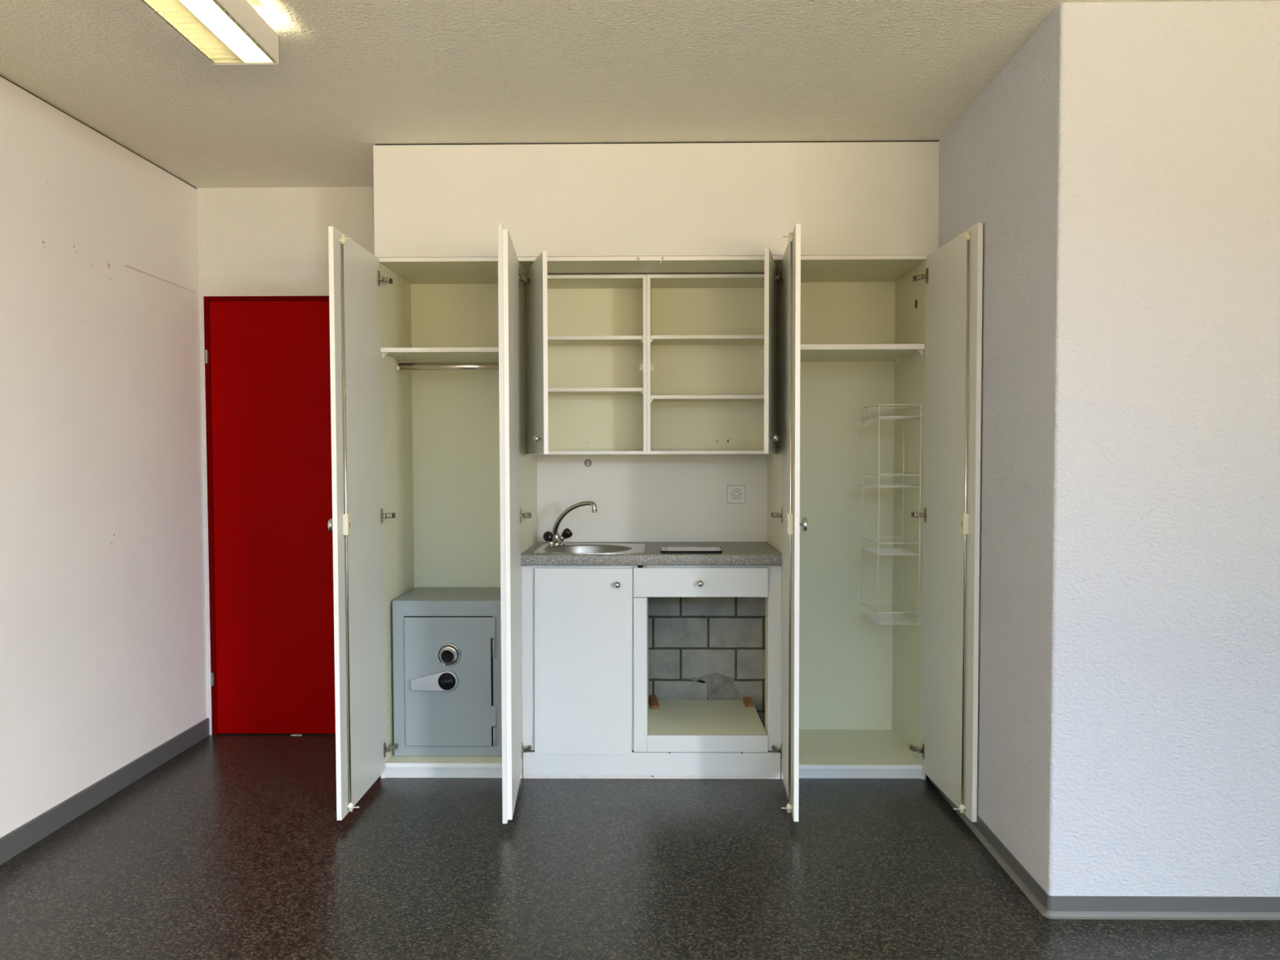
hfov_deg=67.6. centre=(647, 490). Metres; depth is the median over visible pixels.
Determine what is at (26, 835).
baseboard
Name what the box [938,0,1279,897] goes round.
wall
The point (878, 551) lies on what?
basket
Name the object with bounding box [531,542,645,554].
sink
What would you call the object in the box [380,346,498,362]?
shelf
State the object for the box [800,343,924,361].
shelf
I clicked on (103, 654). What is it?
wall
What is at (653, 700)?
wooden block
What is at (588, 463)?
hook
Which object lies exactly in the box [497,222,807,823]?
tall cabinet
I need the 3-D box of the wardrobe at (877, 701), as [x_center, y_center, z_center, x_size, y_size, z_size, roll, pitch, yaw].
[0.842,0.114,3.775,0.621,2.062,1.124,0,2,1]
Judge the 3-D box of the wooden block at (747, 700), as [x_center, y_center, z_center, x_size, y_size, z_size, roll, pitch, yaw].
[0.450,0.941,4.265,0.032,0.026,0.085,0,2,-3]
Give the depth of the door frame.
4.36 m
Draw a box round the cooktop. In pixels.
[660,546,721,553]
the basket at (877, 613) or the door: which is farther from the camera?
the door
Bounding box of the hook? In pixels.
[584,458,591,466]
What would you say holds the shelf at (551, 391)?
attached to the tall cabinet
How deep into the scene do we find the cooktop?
3.79 m
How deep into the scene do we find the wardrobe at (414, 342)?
3.89 m
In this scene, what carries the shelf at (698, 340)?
attached to the tall cabinet
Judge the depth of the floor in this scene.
2.94 m
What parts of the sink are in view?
bowl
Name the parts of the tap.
knob, knob, spout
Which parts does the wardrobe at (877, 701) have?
panel, panel, panel, door, espagnolette rod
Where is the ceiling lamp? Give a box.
[138,0,279,65]
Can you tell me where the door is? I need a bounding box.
[203,295,335,735]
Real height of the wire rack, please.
0.875 m
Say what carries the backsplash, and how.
attached to the wall at (251, 240)
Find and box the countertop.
[520,542,782,565]
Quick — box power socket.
[727,484,745,503]
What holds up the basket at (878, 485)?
on the wire rack
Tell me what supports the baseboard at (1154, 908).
attached to the wall at (1120, 172)
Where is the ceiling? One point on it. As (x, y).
(352, 77)
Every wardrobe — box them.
[328,226,537,820]
[767,222,982,822]
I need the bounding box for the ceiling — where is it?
[0,0,1279,189]
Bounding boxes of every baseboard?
[0,717,209,865]
[928,778,1279,919]
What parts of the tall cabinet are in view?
door, door, knob, base cabinet, upper cabinet, panel, knob, panel, panel, panel, panel, knob, drawer, base cabinet, panel, upper cabinet, panel, door, knob, espagnolette rod, door, knob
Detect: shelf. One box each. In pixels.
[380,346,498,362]
[547,335,643,346]
[547,387,643,395]
[650,334,764,345]
[650,395,764,401]
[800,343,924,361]
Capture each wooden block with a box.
[648,694,659,709]
[742,696,753,706]
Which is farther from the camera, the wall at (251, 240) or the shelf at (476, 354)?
the wall at (251, 240)
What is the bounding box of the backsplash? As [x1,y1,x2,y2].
[537,453,767,542]
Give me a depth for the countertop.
3.76 m
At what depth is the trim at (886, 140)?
3.71 m
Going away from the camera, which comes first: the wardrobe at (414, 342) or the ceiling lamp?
the ceiling lamp
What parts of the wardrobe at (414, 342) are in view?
knob, espagnolette rod, door, panel, panel, panel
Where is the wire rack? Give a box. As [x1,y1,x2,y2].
[856,404,924,625]
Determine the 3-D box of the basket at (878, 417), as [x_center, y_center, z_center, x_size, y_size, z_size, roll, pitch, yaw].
[0.991,-0.320,3.886,0.177,0.051,0.264,0,2,1]
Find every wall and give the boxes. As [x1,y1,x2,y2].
[0,75,207,837]
[196,186,765,734]
[373,141,939,257]
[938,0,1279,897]
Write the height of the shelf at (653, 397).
0.015 m
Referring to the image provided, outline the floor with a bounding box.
[0,733,1279,959]
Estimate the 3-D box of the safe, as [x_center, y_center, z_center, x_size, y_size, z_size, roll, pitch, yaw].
[-0.795,0.758,4.061,0.474,0.638,0.444,0,2,1]
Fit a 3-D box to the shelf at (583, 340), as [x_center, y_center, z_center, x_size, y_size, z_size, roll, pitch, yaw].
[-0.249,-0.646,4.121,0.465,0.015,0.226,0,2,1]
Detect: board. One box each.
[523,751,780,778]
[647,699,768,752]
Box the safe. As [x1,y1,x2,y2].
[391,586,502,755]
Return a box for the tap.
[542,501,596,546]
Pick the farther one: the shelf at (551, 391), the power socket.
the power socket
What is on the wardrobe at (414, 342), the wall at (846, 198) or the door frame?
the wall at (846, 198)
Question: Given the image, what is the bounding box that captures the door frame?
[201,293,328,718]
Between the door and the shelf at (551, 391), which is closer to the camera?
the shelf at (551, 391)
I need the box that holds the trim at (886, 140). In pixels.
[375,140,938,145]
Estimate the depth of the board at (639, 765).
3.80 m
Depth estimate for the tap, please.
4.07 m
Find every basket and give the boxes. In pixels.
[861,602,919,624]
[862,404,921,419]
[862,473,919,487]
[862,537,919,555]

